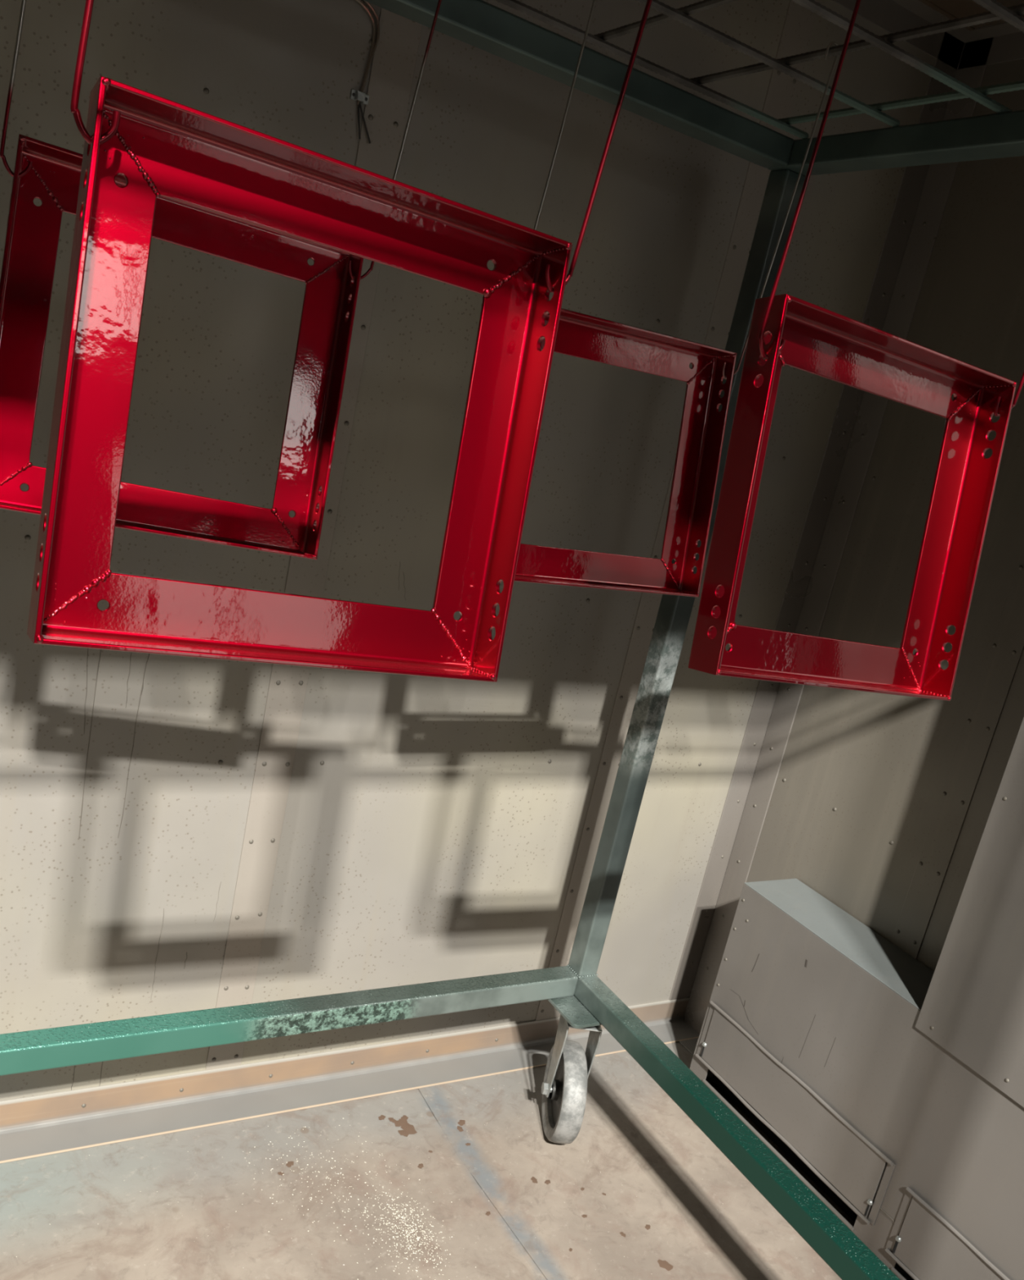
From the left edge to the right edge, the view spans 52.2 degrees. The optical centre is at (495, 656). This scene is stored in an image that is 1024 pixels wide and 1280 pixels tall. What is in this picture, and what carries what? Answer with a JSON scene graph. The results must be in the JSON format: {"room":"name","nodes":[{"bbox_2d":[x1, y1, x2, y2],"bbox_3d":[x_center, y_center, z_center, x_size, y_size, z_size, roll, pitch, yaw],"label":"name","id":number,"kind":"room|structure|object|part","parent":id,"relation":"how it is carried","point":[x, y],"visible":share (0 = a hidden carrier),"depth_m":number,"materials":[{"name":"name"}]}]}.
{"room":"workspace","nodes":[
{"label":"workspace","id":0,"kind":"room"},
{"bbox_2d":[0,1041,912,1279],"bbox_3d":[-0.326,0.959,1.043,2.603,0.051,1.509,4,16,-31],"label":"floor","id":1,"kind":"structure","parent":0,"point":[464,1180],"depth_m":1.61,"materials":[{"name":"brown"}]},
{"bbox_3d":[-0.598,0.926,0.840,1.824,0.002,1.459,4,16,-31],"label":"plate","id":2,"kind":"part","parent":1,"relation":"part of","materials":[{"name":"beige concrete"}]},
{"bbox_2d":[0,0,1023,1279],"bbox_3d":[-0.071,0.154,0.916,1.464,1.643,1.066,4,16,-31],"label":"rack","id":3,"kind":"object","parent":1,"relation":"on","point":[583,1001],"visible":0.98,"depth_m":1.42,"materials":[{"name":"green metal"}]},
{"bbox_2d":[0,0,32,177],"bbox_3d":[-0.338,-0.547,0.773,0.023,0.364,0.004,4,16,-31],"label":"wire hook","id":4,"kind":"object","parent":3,"relation":"hanging from","point":[27,169],"visible":1,"depth_m":0.80,"materials":[{"name":"red metal"}]},
{"bbox_2d":[0,133,363,559],"bbox_3d":[-0.273,-0.248,0.896,0.297,0.298,0.082,5,16,-28],"label":"square frame","id":5,"kind":"object","parent":4,"relation":"hanging from","point":[32,234],"visible":0.88,"depth_m":0.92,"materials":[{"name":"red metal"}]},
{"bbox_2d":[99,110,120,144],"bbox_3d":[-0.196,-0.269,0.531,0.008,0.017,0.005,4,16,-31],"label":"wire hook","id":6,"kind":"object","parent":3,"relation":"hanging from","point":[109,133],"depth_m":0.53,"materials":[{"name":"red metal"}]},
{"bbox_2d":[26,75,572,682],"bbox_3d":[-0.105,-0.138,0.620,0.294,0.295,0.072,4,16,-31],"label":"square frame","id":7,"kind":"object","parent":6,"relation":"hanging from","point":[161,146],"visible":1,"depth_m":0.61,"materials":[{"name":"red metal"}]},
{"bbox_3d":[-0.442,0.521,1.451,1.342,0.038,0.038,4,16,-31],"label":"rail","id":8,"kind":"part","parent":3,"relation":"part of","materials":[{"name":"green metal"}]},
{"bbox_2d":[347,260,354,280],"bbox_3d":[-0.131,-0.351,0.948,0.008,0.015,0.005,4,16,-31],"label":"wire hook","id":9,"kind":"object","parent":3,"relation":"hanging from","point":[349,262],"depth_m":0.95,"materials":[{"name":"metal"}]},
{"bbox_2d":[533,0,595,230],"bbox_3d":[0.064,-0.516,1.031,0.025,0.379,0.004,4,16,-31],"label":"wire hook","id":10,"kind":"object","parent":3,"relation":"hanging from","point":[593,1],"visible":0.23,"depth_m":1.03,"materials":[{"name":"metal"}]},
{"bbox_3d":[0.139,0.591,1.772,0.086,0.006,0.113,4,16,-31],"label":"mounting plate","id":11,"kind":"part","parent":3,"relation":"part of","materials":[{"name":"green paint"}]},
{"bbox_3d":[-0.166,-0.747,1.128,1.335,0.036,0.046,4,16,-31],"label":"rail","id":12,"kind":"part","parent":3,"relation":"part of","materials":[{"name":"metal"}]},
{"bbox_2d":[544,0,652,293],"bbox_3d":[0.090,-0.414,0.641,0.052,0.377,0.004,4,16,-31],"label":"wire hook","id":13,"kind":"object","parent":3,"relation":"hanging from","point":[648,3],"visible":1,"depth_m":0.66,"materials":[{"name":"red metal"}]},
{"bbox_3d":[-0.136,-0.757,1.098,1.330,0.010,0.013,4,16,-31],"label":"rebar rod","id":14,"kind":"part","parent":3,"relation":"part of","materials":[{"name":"metal"}]},
{"bbox_3d":[0.361,-0.601,0.871,0.010,0.010,1.004,4,16,-31],"label":"rebar rod","id":15,"kind":"part","parent":3,"relation":"part of","materials":[{"name":"metal"}]},
{"bbox_3d":[0.285,-0.075,1.651,0.038,1.302,0.038,4,16,-31],"label":"post","id":16,"kind":"part","parent":3,"relation":"part of","materials":[{"name":"metal"}]},
{"bbox_3d":[0.387,0.715,1.400,0.038,0.038,1.040,4,16,-31],"label":"rail","id":17,"kind":"part","parent":3,"relation":"part of","materials":[{"name":"green metal"}]},
{"bbox_2d":[733,327,750,374],"bbox_3d":[0.288,-0.358,1.222,0.008,0.054,0.005,4,16,-31],"label":"wire hook","id":18,"kind":"object","parent":3,"relation":"hanging from","point":[745,344],"depth_m":1.22,"materials":[{"name":"metal"}]},
{"bbox_2d":[514,308,737,597],"bbox_3d":[0.131,-0.220,1.169,0.292,0.293,0.072,4,16,-31],"label":"square frame","id":19,"kind":"object","parent":18,"relation":"hanging from","point":[581,335],"visible":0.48,"depth_m":1.22,"materials":[{"name":"red metal"}]},
{"bbox_3d":[-0.059,-0.708,0.968,1.330,0.010,0.010,4,16,-32],"label":"rebar rod","id":20,"kind":"part","parent":3,"relation":"part of","materials":[{"name":"metal"}]},
{"bbox_2d":[757,0,861,359],"bbox_3d":[0.243,-0.404,0.740,0.026,0.380,0.004,4,16,-31],"label":"wire hook","id":21,"kind":"object","parent":3,"relation":"hanging from","point":[760,339],"visible":1,"depth_m":0.75,"materials":[{"name":"red metal"}]},
{"bbox_3d":[0.493,-0.593,0.951,0.010,0.010,1.004,4,16,-31],"label":"rebar rod","id":22,"kind":"part","parent":3,"relation":"part of","materials":[{"name":"metal"}]},
{"bbox_3d":[0.661,-0.554,1.079,0.046,0.036,1.040,4,16,-31],"label":"rail","id":23,"kind":"part","parent":3,"relation":"part of","materials":[{"name":"metal"}]},
{"bbox_3d":[0.630,-0.584,1.036,0.010,0.010,1.004,4,16,-31],"label":"rebar rod","id":24,"kind":"part","parent":3,"relation":"part of","materials":[{"name":"metal"}]},
{"bbox_3d":[0.018,-0.660,0.848,1.342,0.010,0.013,4,16,-31],"label":"rebar rod","id":25,"kind":"part","parent":3,"relation":"part of","materials":[{"name":"metal"}]},
{"bbox_2d":[993,396,1000,417],"bbox_3d":[0.444,-0.222,0.925,0.011,0.017,0.005,4,16,-31],"label":"wire hook","id":26,"kind":"object","parent":3,"relation":"hanging from","point":[996,408],"depth_m":0.92,"materials":[{"name":"red metal"}]},
{"bbox_2d":[688,293,1017,701],"bbox_3d":[0.304,-0.116,0.869,0.296,0.297,0.078,4,16,-31],"label":"square frame","id":27,"kind":"object","parent":26,"relation":"hanging from","point":[820,341],"visible":0.98,"depth_m":0.88,"materials":[{"name":"red metal"}]},
{"bbox_3d":[0.090,-0.614,0.726,1.342,0.010,0.010,4,16,-32],"label":"rebar rod","id":28,"kind":"part","parent":3,"relation":"part of","materials":[{"name":"grey metal"}]},
{"bbox_3d":[0.467,0.995,1.491,0.682,0.002,1.459,4,16,-31],"label":"plate","id":29,"kind":"part","parent":1,"relation":"part of","materials":[{"name":"beige concrete"}]},
{"bbox_2d":[689,878,1023,1279],"bbox_3d":[0.780,0.829,1.503,0.149,0.437,1.280,4,16,-31],"label":"duct","id":30,"kind":"object","parent":1,"relation":"on","point":[808,1028],"visible":0.98,"depth_m":1.70,"materials":[{"name":"grey metal"}]},
{"bbox_3d":[0.398,0.775,2.012,0.002,0.062,0.044,4,16,-31],"label":"panel","id":31,"kind":"part","parent":30,"relation":"part of","materials":[{"name":"grey metal"}]},
{"bbox_3d":[0.477,0.632,2.030,0.136,0.435,0.002,4,16,-31],"label":"panel","id":32,"kind":"part","parent":30,"relation":"part of","materials":[{"name":"grey metal"}]},
{"bbox_3d":[0.492,0.836,1.840,0.008,0.008,0.431,4,16,-31],"label":"hem rail","id":33,"kind":"part","parent":30,"relation":"part of","materials":[{"name":"grey metal"}]},
{"bbox_3d":[0.505,0.781,1.826,0.002,0.108,0.412,4,16,-31],"label":"slot door","id":34,"kind":"part","parent":30,"relation":"part of","materials":[{"name":"grey metal"}]},
{"bbox_3d":[0.685,1.014,1.517,0.002,0.038,1.280,4,16,-31],"label":"panel","id":35,"kind":"part","parent":30,"relation":"part of","materials":[{"name":"grey metal"}]},
{"bbox_3d":[0.516,0.727,1.812,0.008,0.008,0.437,4,16,-31],"label":"hem rail","id":36,"kind":"part","parent":30,"relation":"part of","materials":[{"name":"grey metal"}]},
{"bbox_3d":[0.829,0.623,1.454,0.138,0.002,1.280,4,16,-31],"label":"panel","id":37,"kind":"part","parent":30,"relation":"part of","materials":[{"name":"grey metal"}]},
{"bbox_3d":[0.608,0.911,1.654,0.002,0.062,0.083,4,16,-31],"label":"panel","id":38,"kind":"part","parent":30,"relation":"part of","materials":[{"name":"grey metal"}]},
{"bbox_3d":[0.714,0.994,1.460,0.008,0.008,0.424,4,16,-31],"label":"hem rail","id":39,"kind":"part","parent":30,"relation":"part of","materials":[{"name":"grey metal"}]},
{"bbox_3d":[0.727,0.940,1.447,0.002,0.107,0.406,4,16,-31],"label":"slot door","id":40,"kind":"part","parent":30,"relation":"part of","materials":[{"name":"grey metal"}]},
{"bbox_3d":[0.738,0.886,1.433,0.008,0.008,0.430,4,16,-31],"label":"hem rail","id":41,"kind":"part","parent":30,"relation":"part of","materials":[{"name":"grey metal"}]},
{"bbox_2d":[915,717,1023,1107],"bbox_3d":[1.078,-0.017,1.109,0.144,1.538,0.874,4,16,-31],"label":"duct","id":42,"kind":"object","parent":30,"relation":"on","point":[972,1007],"visible":1,"depth_m":1.51,"materials":[{"name":"grey metal"}]},
{"bbox_2d":[0,0,935,1101],"bbox_3d":[-0.469,-0.214,1.401,2.603,1.947,0.054,4,16,-31],"label":"wall","id":43,"kind":"structure","parent":0,"point":[178,833],"depth_m":1.58,"materials":[{"name":"metal"}]},
{"bbox_2d":[70,0,93,144],"bbox_3d":[-0.204,-0.290,0.519,0.011,0.064,0.005,4,16,-31],"label":"wire hook","id":44,"kind":"object","parent":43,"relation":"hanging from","point":[74,110],"depth_m":0.52,"materials":[{"name":"red metal"}]},
{"bbox_3d":[-0.538,-0.213,1.335,0.652,1.947,0.003,4,16,-31],"label":"sheet panel","id":45,"kind":"part","parent":43,"relation":"part of","materials":[{"name":"paint"}]},
{"bbox_2d":[0,997,699,1163],"bbox_3d":[-0.638,0.701,1.581,2.503,0.055,0.066,4,16,-31],"label":"baseboard","id":46,"kind":"structure","parent":43,"relation":"attached to","point":[51,1123],"depth_m":1.77,"materials":[{"name":"paint"}]},
{"bbox_2d":[349,0,379,143],"bbox_3d":[-0.235,-0.788,1.289,0.221,0.227,0.008,4,16,-31],"label":"cable","id":47,"kind":"object","parent":43,"relation":"attached to","point":[357,95],"visible":1,"depth_m":1.34,"materials":[{"name":"silver metal"}]},
{"bbox_2d":[360,261,374,279],"bbox_3d":[-0.118,-0.353,0.955,0.011,0.018,0.005,4,16,-31],"label":"wire hook","id":48,"kind":"object","parent":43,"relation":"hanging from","point":[371,268],"depth_m":0.95,"materials":[{"name":"metal"}]},
{"bbox_2d":[392,0,441,180],"bbox_3d":[-0.070,-0.502,0.926,0.016,0.152,0.005,4,16,-31],"label":"wire hook","id":49,"kind":"object","parent":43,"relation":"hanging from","point":[397,166],"depth_m":0.93,"materials":[{"name":"metal"}]},
{"bbox_3d":[0.016,-0.177,1.674,0.646,1.947,0.003,4,16,-31],"label":"sheet panel","id":50,"kind":"part","parent":43,"relation":"part of","materials":[{"name":"paint"}]},
{"bbox_3d":[0.450,-0.148,1.940,0.370,1.947,0.003,4,16,-31],"label":"sheet panel","id":51,"kind":"part","parent":43,"relation":"part of","materials":[{"name":"paint"}]},
{"bbox_2d":[759,54,838,297],"bbox_3d":[0.342,-0.542,1.184,0.023,0.265,0.005,4,16,-31],"label":"wire hook","id":52,"kind":"object","parent":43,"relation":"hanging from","point":[836,57],"depth_m":1.18,"materials":[{"name":"metal"}]},
{"bbox_2d":[668,32,993,1034],"bbox_3d":[0.599,-0.130,1.995,0.058,1.947,0.062,4,16,-31],"label":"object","id":53,"kind":"structure","parent":43,"relation":"attached to","point":[923,192],"depth_m":1.99,"materials":[{"name":"metal"}]},
{"bbox_2d":[823,41,838,60],"bbox_3d":[0.369,-0.667,1.152,0.015,0.021,0.005,4,16,-31],"label":"wire hook","id":54,"kind":"object","parent":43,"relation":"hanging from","point":[835,43],"depth_m":1.15,"materials":[{"name":"metal"}]},
{"bbox_2d":[831,0,1023,70],"bbox_3d":[0.091,-0.883,0.558,2.503,0.045,1.459,4,16,-31],"label":"ceiling","id":55,"kind":"structure","parent":43,"relation":"attached to","point":[891,16],"depth_m":1.73,"materials":[{"name":"metal"}]},
{"bbox_2d":[746,58,1023,971],"bbox_3d":[0.979,0.090,1.450,0.054,1.947,1.461,4,16,-31],"label":"wall","id":56,"kind":"structure","parent":0,"point":[880,804],"depth_m":1.81,"materials":[{"name":"metal"}]},
{"bbox_2d":[679,1037,698,1055],"bbox_3d":[0.443,0.796,2.143,0.066,0.055,0.110,4,16,-31],"label":"baseboard","id":57,"kind":"structure","parent":56,"relation":"attached to","point":[690,1045],"depth_m":2.17,"materials":[{"name":"paint"}]},
{"bbox_3d":[0.976,0.099,1.411,0.003,1.947,0.655,4,16,-31],"label":"sheet panel","id":58,"kind":"part","parent":56,"relation":"part of","materials":[{"name":"metal"}]},
{"bbox_2d":[1011,372,1023,408],"bbox_3d":[0.465,-0.237,0.931,0.006,0.032,0.005,4,16,-31],"label":"wire hook","id":59,"kind":"object","parent":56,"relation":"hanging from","point":[1015,399],"depth_m":0.93,"materials":[{"name":"red metal"}]},
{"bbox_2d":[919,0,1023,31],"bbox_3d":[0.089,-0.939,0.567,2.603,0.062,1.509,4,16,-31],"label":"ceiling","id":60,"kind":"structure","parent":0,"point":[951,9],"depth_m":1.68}
]}

